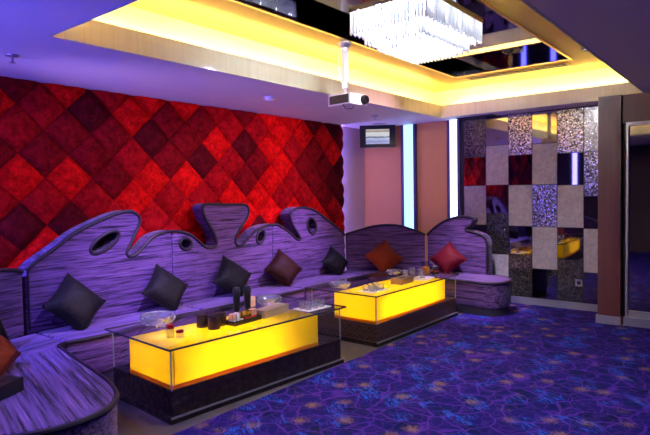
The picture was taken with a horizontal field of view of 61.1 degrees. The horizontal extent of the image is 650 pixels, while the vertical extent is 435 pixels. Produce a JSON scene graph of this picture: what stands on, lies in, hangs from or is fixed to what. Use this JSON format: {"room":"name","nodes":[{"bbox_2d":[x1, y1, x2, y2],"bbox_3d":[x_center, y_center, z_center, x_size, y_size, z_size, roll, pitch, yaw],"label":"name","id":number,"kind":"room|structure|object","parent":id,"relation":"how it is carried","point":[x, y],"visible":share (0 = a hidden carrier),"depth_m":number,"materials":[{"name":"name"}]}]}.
{"room":"entertainment venue","nodes":[
{"label":"entertainment venue","id":0,"kind":"room"},
{"bbox_2d":[0,0,649,128],"bbox_3d":[1.171,-1.171,2.884,8.220,0.030,8.460,1,3,39],"label":"ceiling","id":1,"kind":"structure","parent":0,"point":[616,31],"depth_m":4.24,"materials":[{"name":"white paint"}]},
{"bbox_2d":[5,53,18,63],"bbox_3d":[-2.191,-1.109,3.859,0.090,0.058,0.090,1,3,39],"label":"sprinkler","id":2,"kind":"object","parent":1,"relation":"attached to","point":[12,56],"visible":1,"depth_m":3.85,"materials":[{"name":"silver metal"}]},
{"bbox_2d":[264,96,275,100],"bbox_3d":[-0.570,-1.224,5.697,0.124,0.042,0.124,1,3,39],"label":"smoke detector","id":3,"kind":"object","parent":1,"relation":"attached to","point":[267,98],"visible":1,"depth_m":5.66,"materials":[{"name":"white plastic"}]},
{"bbox_2d":[47,0,645,117],"bbox_3d":[0.894,-1.310,4.699,2.490,0.167,5.290,1,3,39],"label":"trim","id":4,"kind":"structure","parent":1,"relation":"attached to","point":[90,32],"depth_m":4.92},
{"bbox_2d":[370,122,387,124],"bbox_3d":[0.786,-1.363,8.002,0.260,0.010,0.260,1,3,39],"label":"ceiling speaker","id":5,"kind":"object","parent":1,"relation":"attached to","point":[374,123],"visible":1,"depth_m":7.95,"materials":[{"name":"white plastic"}]},
{"bbox_2d":[456,114,496,119],"bbox_3d":[2.046,-1.359,7.463,0.520,0.016,0.140,1,3,39],"label":"ceiling vent","id":6,"kind":"object","parent":1,"relation":"in","point":[489,115],"visible":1,"depth_m":7.43,"materials":[{"name":"black"}]},
{"bbox_2d":[341,126,364,270],"bbox_3d":[-2.022,-0.254,5.571,0.100,3.100,8.560,1,3,39],"label":"wall","id":7,"kind":"structure","parent":0,"point":[353,180],"depth_m":8.54,"materials":[{"name":"paint"}]},
{"bbox_2d":[0,76,344,268],"bbox_3d":[-2.185,0.051,5.199,0.119,2.488,7.750,1,3,39],"label":"wall panel","id":8,"kind":"object","parent":7,"relation":"attached to","point":[70,156],"visible":0.48,"depth_m":5.55,"materials":[{"name":"red fabric"}]},
{"bbox_2d":[129,0,608,91],"bbox_3d":[0.888,-1.633,4.685,2.830,0.030,5.630,1,3,39],"label":"ceiling","id":9,"kind":"structure","parent":0,"point":[226,16],"depth_m":5.03,"materials":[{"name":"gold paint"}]},
{"bbox_2d":[338,41,351,93],"bbox_3d":[0.184,-1.382,5.123,0.130,0.484,0.144,1,3,39],"label":"mount","id":10,"kind":"object","parent":9,"relation":"attached to","point":[344,45],"visible":0.9,"depth_m":5.10,"materials":[{"name":"silver metal"}]},
{"bbox_2d":[328,92,368,108],"bbox_3d":[0.224,-1.071,5.110,0.298,0.152,0.259,1,3,43],"label":"projector","id":11,"kind":"object","parent":10,"relation":"attached to","point":[348,100],"visible":1,"depth_m":5.04,"materials":[{"name":"white plastic"}]},
{"bbox_2d":[329,93,348,104],"bbox_3d":[0.127,-1.079,5.033,0.230,0.076,0.013,1,3,43],"label":"vent grille","id":12,"kind":"object","parent":11,"relation":"attached to","point":[343,98],"depth_m":5.02,"materials":[{"name":"grey"}]},
{"bbox_2d":[229,0,572,77],"bbox_3d":[0.849,-1.676,4.747,1.370,0.129,4.040,1,3,39],"label":"mirror","id":13,"kind":"object","parent":9,"relation":"attached to","point":[507,44],"visible":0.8,"depth_m":5.19,"materials":[{"name":"grey mirror"}]},
{"bbox_2d":[348,0,482,64],"bbox_3d":[0.694,-1.451,4.088,0.624,0.494,0.904,1,3,39],"label":"chandelier","id":14,"kind":"object","parent":13,"relation":"hanging from","point":[396,28],"visible":1,"depth_m":3.88,"materials":[{"name":"clear glass"}]},
{"bbox_2d":[455,51,567,76],"bbox_3d":[2.099,-1.764,6.300,1.314,0.108,0.007,1,3,39],"label":"mirror","id":15,"kind":"object","parent":13,"relation":"on","point":[544,57],"depth_m":6.29,"materials":[{"name":"grey mirror"}]},
{"bbox_2d":[465,62,570,79],"bbox_3d":[2.243,-1.713,6.488,1.200,0.012,0.150,1,3,39],"label":"ceiling vent","id":16,"kind":"object","parent":9,"relation":"in","point":[565,63],"visible":1,"depth_m":6.43,"materials":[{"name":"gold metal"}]},
{"bbox_2d":[117,312,622,434],"bbox_3d":[1.208,1.399,3.065,8.320,0.100,8.560,1,3,39],"label":"floor","id":17,"kind":"structure","parent":0,"point":[132,420],"depth_m":3.80,"materials":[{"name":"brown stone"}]},
{"bbox_2d":[0,268,66,356],"bbox_3d":[-2.384,0.879,3.950,0.767,0.987,0.964,0,3,25],"label":"sofa section","id":18,"kind":"object","parent":17,"relation":"on","point":[11,297],"visible":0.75,"depth_m":4.26,"materials":[{"name":"purple fabric"}]},
{"bbox_2d":[0,318,9,340],"bbox_3d":[-2.419,0.779,3.869,0.197,0.349,0.409,0,3,18],"label":"throw pillow","id":19,"kind":"object","parent":18,"relation":"on","point":[3,333],"visible":0.52,"depth_m":3.96,"materials":[{"name":"black fabric"}]},
{"bbox_2d":[18,209,206,382],"bbox_3d":[-1.823,0.630,4.869,0.760,1.386,1.405,1,3,39],"label":"sofa section","id":20,"kind":"object","parent":17,"relation":"on","point":[96,252],"visible":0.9,"depth_m":4.83,"materials":[{"name":"purple fabric"}]},
{"bbox_2d":[42,273,105,329],"bbox_3d":[-2.074,0.693,4.582,0.278,0.449,0.518,-1,2,10],"label":"throw pillow","id":21,"kind":"object","parent":20,"relation":"on","point":[74,303],"visible":1,"depth_m":4.50,"materials":[{"name":"black fabric"}]},
{"bbox_2d":[141,263,187,310],"bbox_3d":[-1.524,0.662,5.274,0.490,0.432,0.278,-2,3,-26],"label":"throw pillow","id":22,"kind":"object","parent":20,"relation":"on","point":[165,289],"visible":1,"depth_m":5.19,"materials":[{"name":"black fabric"}]},
{"bbox_2d":[105,295,345,424],"bbox_3d":[-0.743,1.068,4.559,0.916,0.500,1.774,1,3,43],"label":"coffee table","id":23,"kind":"object","parent":17,"relation":"on","point":[174,378],"visible":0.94,"depth_m":4.02,"materials":[{"name":"yellow glass"}]},
{"bbox_2d":[139,311,175,327],"bbox_3d":[-1.297,0.794,4.277,0.273,0.090,0.280,1,3,39],"label":"dish","id":24,"kind":"object","parent":23,"relation":"on","point":[153,319],"visible":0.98,"depth_m":4.20,"materials":[{"name":"clear glass"}]},
{"bbox_2d":[166,324,174,336],"bbox_3d":[-1.095,0.802,3.898,0.060,0.100,0.060,1,3,39],"label":"glass","id":25,"kind":"object","parent":23,"relation":"on","point":[168,326],"visible":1,"depth_m":3.88,"materials":[{"name":"red glass"}]},
{"bbox_2d":[196,313,208,327],"bbox_3d":[-0.935,0.786,4.209,0.100,0.098,0.100,1,3,39],"label":"cup","id":26,"kind":"object","parent":23,"relation":"on","point":[201,318],"visible":0.97,"depth_m":4.17,"materials":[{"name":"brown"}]},
{"bbox_2d":[207,314,220,329],"bbox_3d":[-0.835,0.788,4.142,0.100,0.098,0.100,1,3,39],"label":"cup","id":27,"kind":"object","parent":23,"relation":"on","point":[213,320],"visible":1,"depth_m":4.10,"materials":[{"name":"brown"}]},
{"bbox_2d":[213,311,225,325],"bbox_3d":[-0.811,0.782,4.251,0.100,0.098,0.100,1,3,39],"label":"cup","id":28,"kind":"object","parent":23,"relation":"on","point":[222,313],"visible":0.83,"depth_m":4.22,"materials":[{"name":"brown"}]},
{"bbox_2d":[232,287,239,312],"bbox_3d":[-0.714,0.690,4.450,0.072,0.262,0.072,1,3,39],"label":"microphone","id":29,"kind":"object","parent":23,"relation":"on","point":[236,290],"visible":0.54,"depth_m":4.43,"materials":[{"name":"black plastic"}]},
{"bbox_2d":[226,314,261,326],"bbox_3d":[-0.643,0.807,4.348,0.110,0.035,0.300,1,3,37],"label":"tray","id":30,"kind":"object","parent":23,"relation":"on","point":[258,317],"visible":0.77,"depth_m":4.28,"materials":[{"name":"black plastic"}]},
{"bbox_2d":[229,313,235,321],"bbox_3d":[-0.718,0.783,4.259,0.041,0.075,0.037,1,3,37],"label":"packet","id":31,"kind":"object","parent":30,"relation":"in","point":[232,317],"visible":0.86,"depth_m":4.24,"materials":[{"name":"brown"}]},
{"bbox_2d":[233,312,239,320],"bbox_3d":[-0.691,0.781,4.295,0.041,0.075,0.029,1,3,37],"label":"packet","id":32,"kind":"object","parent":30,"relation":"in","point":[236,313],"visible":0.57,"depth_m":4.28,"materials":[{"name":"white paper"}]},
{"bbox_2d":[237,311,242,319],"bbox_3d":[-0.667,0.780,4.327,0.041,0.075,0.029,1,3,37],"label":"packet","id":33,"kind":"object","parent":30,"relation":"in","point":[239,312],"visible":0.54,"depth_m":4.31,"materials":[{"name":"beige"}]},
{"bbox_2d":[242,309,250,318],"bbox_3d":[-0.622,0.776,4.388,0.041,0.075,0.061,1,3,37],"label":"packet","id":34,"kind":"object","parent":30,"relation":"in","point":[246,313],"visible":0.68,"depth_m":4.37,"materials":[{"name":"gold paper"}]},
{"bbox_2d":[249,308,256,316],"bbox_3d":[-0.584,0.773,4.440,0.041,0.075,0.053,1,3,37],"label":"packet","id":35,"kind":"object","parent":30,"relation":"in","point":[253,310],"visible":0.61,"depth_m":4.42,"materials":[{"name":"brown"}]},
{"bbox_2d":[244,285,250,309],"bbox_3d":[-0.638,0.685,4.543,0.072,0.262,0.072,1,3,39],"label":"microphone","id":36,"kind":"object","parent":23,"relation":"on","point":[247,288],"visible":0.62,"depth_m":4.52,"materials":[{"name":"black plastic"}]},
{"bbox_2d":[251,296,255,306],"bbox_3d":[-0.659,0.754,4.942,0.031,0.090,0.071,1,3,33],"label":"box","id":37,"kind":"object","parent":23,"relation":"on","point":[252,297],"visible":0.57,"depth_m":4.94,"materials":[{"name":"brown"}]},
{"bbox_2d":[256,294,281,305],"bbox_3d":[-0.510,0.756,5.016,0.234,0.075,0.240,1,3,39],"label":"dish","id":38,"kind":"object","parent":23,"relation":"on","point":[268,299],"visible":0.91,"depth_m":4.95,"materials":[{"name":"clear glass"}]},
{"bbox_2d":[257,303,288,318],"bbox_3d":[-0.445,0.778,4.611,0.114,0.064,0.334,1,3,32],"label":"tissue box","id":39,"kind":"object","parent":23,"relation":"on","point":[271,310],"visible":0.86,"depth_m":4.57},
{"bbox_2d":[293,305,330,311],"bbox_3d":[-0.113,0.792,4.840,0.190,0.004,0.300,1,3,42],"label":"tray","id":40,"kind":"object","parent":23,"relation":"on","point":[325,306],"visible":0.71,"depth_m":4.77,"materials":[{"name":"white"}]},
{"bbox_2d":[298,301,305,308],"bbox_3d":[-0.200,0.764,4.801,0.066,0.058,0.066,1,3,39],"label":"shot glass","id":41,"kind":"object","parent":40,"relation":"on","point":[301,303],"visible":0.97,"depth_m":4.78,"materials":[{"name":"clear glass"}]},
{"bbox_2d":[305,302,311,309],"bbox_3d":[-0.144,0.765,4.752,0.066,0.058,0.066,1,3,39],"label":"shot glass","id":42,"kind":"object","parent":40,"relation":"on","point":[308,305],"visible":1,"depth_m":4.73,"materials":[{"name":"clear glass"}]},
{"bbox_2d":[311,301,318,307],"bbox_3d":[-0.088,0.761,4.815,0.066,0.058,0.066,1,3,39],"label":"shot glass","id":43,"kind":"object","parent":40,"relation":"on","point":[314,303],"visible":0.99,"depth_m":4.79,"materials":[{"name":"clear glass"}]},
{"bbox_2d":[318,299,324,306],"bbox_3d":[-0.031,0.757,4.878,0.066,0.058,0.066,1,3,39],"label":"shot glass","id":44,"kind":"object","parent":40,"relation":"on","point":[321,303],"visible":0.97,"depth_m":4.85,"materials":[{"name":"clear glass"}]},
{"bbox_2d":[171,203,304,315],"bbox_3d":[-0.951,0.547,5.984,0.720,1.426,1.426,1,3,39],"label":"sofa section","id":45,"kind":"object","parent":17,"relation":"on","point":[197,264],"visible":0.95,"depth_m":5.97,"materials":[{"name":"purple fabric"}]},
{"bbox_2d":[212,255,251,296],"bbox_3d":[-0.995,0.625,5.932,0.486,0.431,0.278,-2,3,-22],"label":"throw pillow","id":46,"kind":"object","parent":45,"relation":"on","point":[230,275],"visible":0.91,"depth_m":5.85,"materials":[{"name":"black fabric"}]},
{"bbox_2d":[264,249,302,285],"bbox_3d":[-0.492,0.591,6.560,0.273,0.427,0.485,0,3,28],"label":"throw pillow","id":47,"kind":"object","parent":45,"relation":"on","point":[282,268],"visible":1,"depth_m":6.47,"materials":[{"name":"red fabric"}]},
{"bbox_2d":[272,206,369,313],"bbox_3d":[-0.036,0.523,7.105,0.740,1.346,1.460,1,3,39],"label":"sofa section","id":48,"kind":"object","parent":17,"relation":"on","point":[306,237],"visible":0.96,"depth_m":7.06,"materials":[{"name":"purple fabric"}]},
{"bbox_2d":[322,246,348,274],"bbox_3d":[0.140,0.571,7.373,0.234,0.374,0.447,0,3,27],"label":"throw pillow","id":49,"kind":"object","parent":48,"relation":"on","point":[334,261],"visible":1,"depth_m":7.29,"materials":[{"name":"black fabric"}]},
{"bbox_2d":[304,268,458,346],"bbox_3d":[0.710,0.968,6.311,0.936,0.500,1.774,1,3,40],"label":"coffee table","id":50,"kind":"object","parent":17,"relation":"on","point":[377,319],"visible":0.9,"depth_m":5.70,"materials":[{"name":"yellow glass"}]},
{"bbox_2d":[329,280,350,288],"bbox_3d":[0.160,0.716,5.849,0.234,0.060,0.240,1,3,39],"label":"dish","id":51,"kind":"object","parent":50,"relation":"on","point":[341,284],"visible":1,"depth_m":5.78,"materials":[{"name":"clear glass"}]},
{"bbox_2d":[358,288,387,292],"bbox_3d":[0.501,0.746,5.666,0.190,0.004,0.300,1,3,41],"label":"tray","id":52,"kind":"object","parent":50,"relation":"on","point":[379,290],"visible":0.57,"depth_m":5.60,"materials":[{"name":"white"}]},
{"bbox_2d":[362,284,368,290],"bbox_3d":[0.415,0.718,5.626,0.066,0.058,0.066,1,3,39],"label":"shot glass","id":53,"kind":"object","parent":52,"relation":"on","point":[365,286],"visible":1,"depth_m":5.60,"materials":[{"name":"clear glass"}]},
{"bbox_2d":[368,285,374,291],"bbox_3d":[0.472,0.719,5.578,0.066,0.058,0.066,1,3,39],"label":"shot glass","id":54,"kind":"object","parent":52,"relation":"on","point":[371,287],"visible":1,"depth_m":5.55,"materials":[{"name":"clear glass"}]},
{"bbox_2d":[373,284,379,290],"bbox_3d":[0.527,0.715,5.642,0.066,0.058,0.066,1,3,39],"label":"shot glass","id":55,"kind":"object","parent":52,"relation":"on","point":[376,285],"visible":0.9,"depth_m":5.62,"materials":[{"name":"clear glass"}]},
{"bbox_2d":[385,269,400,274],"bbox_3d":[0.834,0.669,6.717,0.195,0.055,0.200,1,3,39],"label":"dish","id":56,"kind":"object","parent":50,"relation":"on","point":[389,271],"visible":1,"depth_m":6.65,"materials":[{"name":"clear glass"}]},
{"bbox_2d":[391,275,413,284],"bbox_3d":[0.853,0.692,6.087,0.140,0.064,0.260,1,3,38],"label":"tissue box","id":57,"kind":"object","parent":50,"relation":"on","point":[400,280],"visible":1,"depth_m":6.01,"materials":[{"name":"brown wood"}]},
{"bbox_2d":[402,269,407,275],"bbox_3d":[0.941,0.656,6.451,0.072,0.100,0.072,1,3,39],"label":"tumbler","id":58,"kind":"object","parent":50,"relation":"on","point":[404,271],"visible":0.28,"depth_m":6.42,"materials":[{"name":"clear glass"}]},
{"bbox_2d":[409,267,414,276],"bbox_3d":[1.031,0.646,6.531,0.080,0.110,0.080,1,3,39],"label":"tumbler","id":59,"kind":"object","parent":50,"relation":"on","point":[411,269],"visible":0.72,"depth_m":6.50,"materials":[{"name":"clear glass"}]},
{"bbox_2d":[413,276,433,280],"bbox_3d":[1.121,0.705,6.373,0.200,0.004,0.300,0,3,30],"label":"napkin","id":60,"kind":"object","parent":50,"relation":"on","point":[418,278],"visible":0.86,"depth_m":6.35,"materials":[{"name":"white paper"}]},
{"bbox_2d":[419,270,424,277],"bbox_3d":[1.131,0.658,6.400,0.072,0.085,0.072,1,3,39],"label":"tumbler","id":61,"kind":"object","parent":60,"relation":"on","point":[421,272],"visible":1,"depth_m":6.37,"materials":[{"name":"clear glass"}]},
{"bbox_2d":[421,261,433,274],"bbox_3d":[1.229,0.603,6.668,0.139,0.179,0.148,1,3,37],"label":"pitcher","id":62,"kind":"object","parent":50,"relation":"on","point":[427,269],"visible":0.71,"depth_m":6.63,"materials":[{"name":"clear glass"}]},
{"bbox_2d":[430,264,438,273],"bbox_3d":[1.343,0.631,6.742,0.116,0.112,0.116,1,3,39],"label":"cup","id":63,"kind":"object","parent":50,"relation":"on","point":[435,270],"visible":0.88,"depth_m":6.70,"materials":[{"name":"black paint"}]},
{"bbox_2d":[343,224,424,282],"bbox_3d":[0.791,0.629,7.602,1.218,1.064,0.677,-1,2,4],"label":"sofa section","id":64,"kind":"object","parent":17,"relation":"on","point":[407,242],"visible":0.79,"depth_m":7.72,"materials":[{"name":"purple fabric"}]},
{"bbox_2d":[364,239,402,271],"bbox_3d":[0.812,0.523,7.586,0.501,0.428,0.271,-2,3,-23],"label":"throw pillow","id":65,"kind":"object","parent":64,"relation":"on","point":[383,256],"visible":0.94,"depth_m":7.51,"materials":[{"name":"brown fabric"}]},
{"bbox_2d":[173,302,649,434],"bbox_3d":[2.034,1.361,2.311,6.090,0.010,8.423,1,3,39],"label":"carpet","id":66,"kind":"object","parent":17,"relation":"on","point":[529,369],"visible":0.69,"depth_m":4.17,"materials":[{"name":"blue carpet"}]},
{"bbox_2d":[0,346,119,434],"bbox_3d":[-1.758,0.911,3.151,0.996,0.949,1.482,-3,3,-44],"label":"sofa section","id":67,"kind":"object","parent":66,"relation":"on","point":[62,394],"visible":1,"depth_m":2.96,"materials":[{"name":"purple fabric"}]},
{"bbox_2d":[0,335,21,375],"bbox_3d":[-2.098,0.810,3.407,0.270,0.316,0.422,-1,2,-9],"label":"throw pillow","id":68,"kind":"object","parent":67,"relation":"on","point":[9,353],"visible":0.98,"depth_m":3.44,"materials":[{"name":"brown fabric"}]},
{"bbox_2d":[0,375,23,400],"bbox_3d":[-1.794,0.941,3.008,0.140,0.077,0.240,-1,2,10],"label":"tissue box","id":69,"kind":"object","parent":67,"relation":"on","point":[9,385],"visible":1,"depth_m":3.04,"materials":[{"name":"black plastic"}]},
{"bbox_2d":[408,215,511,316],"bbox_3d":[1.779,0.567,7.107,1.314,1.175,0.839,1,3,39],"label":"sofa section","id":70,"kind":"object","parent":66,"relation":"on","point":[479,292],"visible":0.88,"depth_m":7.13,"materials":[{"name":"purple fabric"}]},
{"bbox_2d":[429,241,467,272],"bbox_3d":[1.631,0.527,7.323,0.267,0.414,0.485,-3,3,-36],"label":"throw pillow","id":71,"kind":"object","parent":70,"relation":"on","point":[448,258],"visible":0.93,"depth_m":7.24,"materials":[{"name":"red fabric"}]},
{"bbox_2d":[364,105,594,265],"bbox_3d":[3.869,-0.386,6.257,8.220,3.100,0.100,1,3,39],"label":"wall","id":72,"kind":"structure","parent":0,"point":[382,166],"depth_m":8.18,"materials":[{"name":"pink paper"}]},
{"bbox_2d":[360,125,395,147],"bbox_3d":[0.796,-1.221,8.412,0.530,0.330,0.374,-1,2,3],"label":"television","id":73,"kind":"object","parent":72,"relation":"attached to","point":[371,136],"visible":1,"depth_m":8.23,"materials":[{"name":"black plastic"}]},
{"bbox_2d":[400,124,417,229],"bbox_3d":[1.265,-0.280,8.263,0.250,2.205,0.050,1,3,39],"label":"wall light","id":74,"kind":"object","parent":72,"relation":"attached to","point":[409,197],"visible":0.64,"depth_m":8.24,"materials":[{"name":"blue"}]},
{"bbox_2d":[403,124,413,228],"bbox_3d":[1.272,-0.280,8.271,0.170,2.205,0.030,1,3,39],"label":"diffuser","id":75,"kind":"object","parent":74,"relation":"attached to","point":[408,130],"depth_m":8.25,"materials":[{"name":"white plastic"}]},
{"bbox_2d":[447,119,460,218],"bbox_3d":[1.832,-0.270,7.807,0.195,2.205,0.050,1,3,39],"label":"wall light","id":76,"kind":"object","parent":72,"relation":"attached to","point":[453,126],"visible":0.62,"depth_m":7.78,"materials":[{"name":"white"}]},
{"bbox_2d":[450,120,456,216],"bbox_3d":[1.838,-0.270,7.815,0.115,2.205,0.030,1,3,39],"label":"diffuser","id":77,"kind":"object","parent":76,"relation":"attached to","point":[453,123],"depth_m":7.79,"materials":[{"name":"white plastic"}]},
{"bbox_2d":[461,105,597,304],"bbox_3d":[2.681,-0.116,7.147,1.980,2.485,0.025,1,3,39],"label":"wall panel","id":78,"kind":"object","parent":72,"relation":"attached to","point":[529,180],"visible":0.84,"depth_m":7.08,"materials":[{"name":"multicoloured mirror"}]},
{"bbox_2d":[575,279,581,285],"bbox_3d":[3.138,0.809,6.809,0.080,0.080,0.011,1,3,39],"label":"wall socket","id":79,"kind":"object","parent":78,"relation":"attached to","point":[577,282],"visible":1,"depth_m":6.81,"materials":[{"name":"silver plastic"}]},
{"bbox_2d":[511,296,596,311],"bbox_3d":[2.700,1.098,7.196,1.980,0.095,0.035,1,3,39],"label":"baseboard","id":80,"kind":"structure","parent":72,"relation":"attached to","point":[514,299],"depth_m":7.00,"materials":[{"name":"silver metal"}]},
{"bbox_2d":[597,95,622,316],"bbox_3d":[3.304,-0.082,6.273,0.225,2.510,0.610,1,3,39],"label":"pillar","id":81,"kind":"structure","parent":0,"point":[610,125],"depth_m":6.03,"materials":[{"name":"brown wood"}]},
{"bbox_2d":[596,314,621,325],"bbox_3d":[3.143,1.135,6.103,0.250,0.100,0.065,1,3,39],"label":"baseboard","id":82,"kind":"structure","parent":81,"relation":"attached to","point":[604,319],"depth_m":6.07,"materials":[{"name":"silver metal"}]},
{"bbox_2d":[622,92,649,323],"bbox_3d":[5.058,-0.046,4.728,4.443,2.510,0.300,1,3,39],"label":"wall","id":83,"kind":"structure","parent":0,"point":[635,107],"depth_m":5.87,"materials":[{"name":"brown wood"}]},
{"bbox_2d":[92,5,628,104],"bbox_3d":[0.892,-1.439,4.694,2.830,0.360,5.630,1,3,39],"label":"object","id":84,"kind":"structure","parent":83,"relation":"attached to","point":[130,17],"depth_m":5.83,"materials":[{"name":"beige paint"}]},
{"bbox_2d":[622,123,625,315],"bbox_3d":[3.284,0.029,6.035,0.043,2.110,0.015,1,3,39],"label":"trim","id":85,"kind":"structure","parent":83,"relation":"attached to","point":[624,124],"depth_m":6.03,"materials":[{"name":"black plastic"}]},
{"bbox_2d":[623,316,649,328],"bbox_3d":[5.005,1.164,4.666,4.415,0.100,0.090,1,3,39],"label":"baseboard","id":86,"kind":"structure","parent":83,"relation":"attached to","point":[627,321],"depth_m":5.93,"materials":[{"name":"silver metal"}]},
{"bbox_2d":[625,120,649,319],"bbox_3d":[3.976,0.043,5.424,1.800,2.110,0.060,1,3,39],"label":"door","id":87,"kind":"structure","parent":83,"relation":"in","point":[637,244],"depth_m":5.92,"materials":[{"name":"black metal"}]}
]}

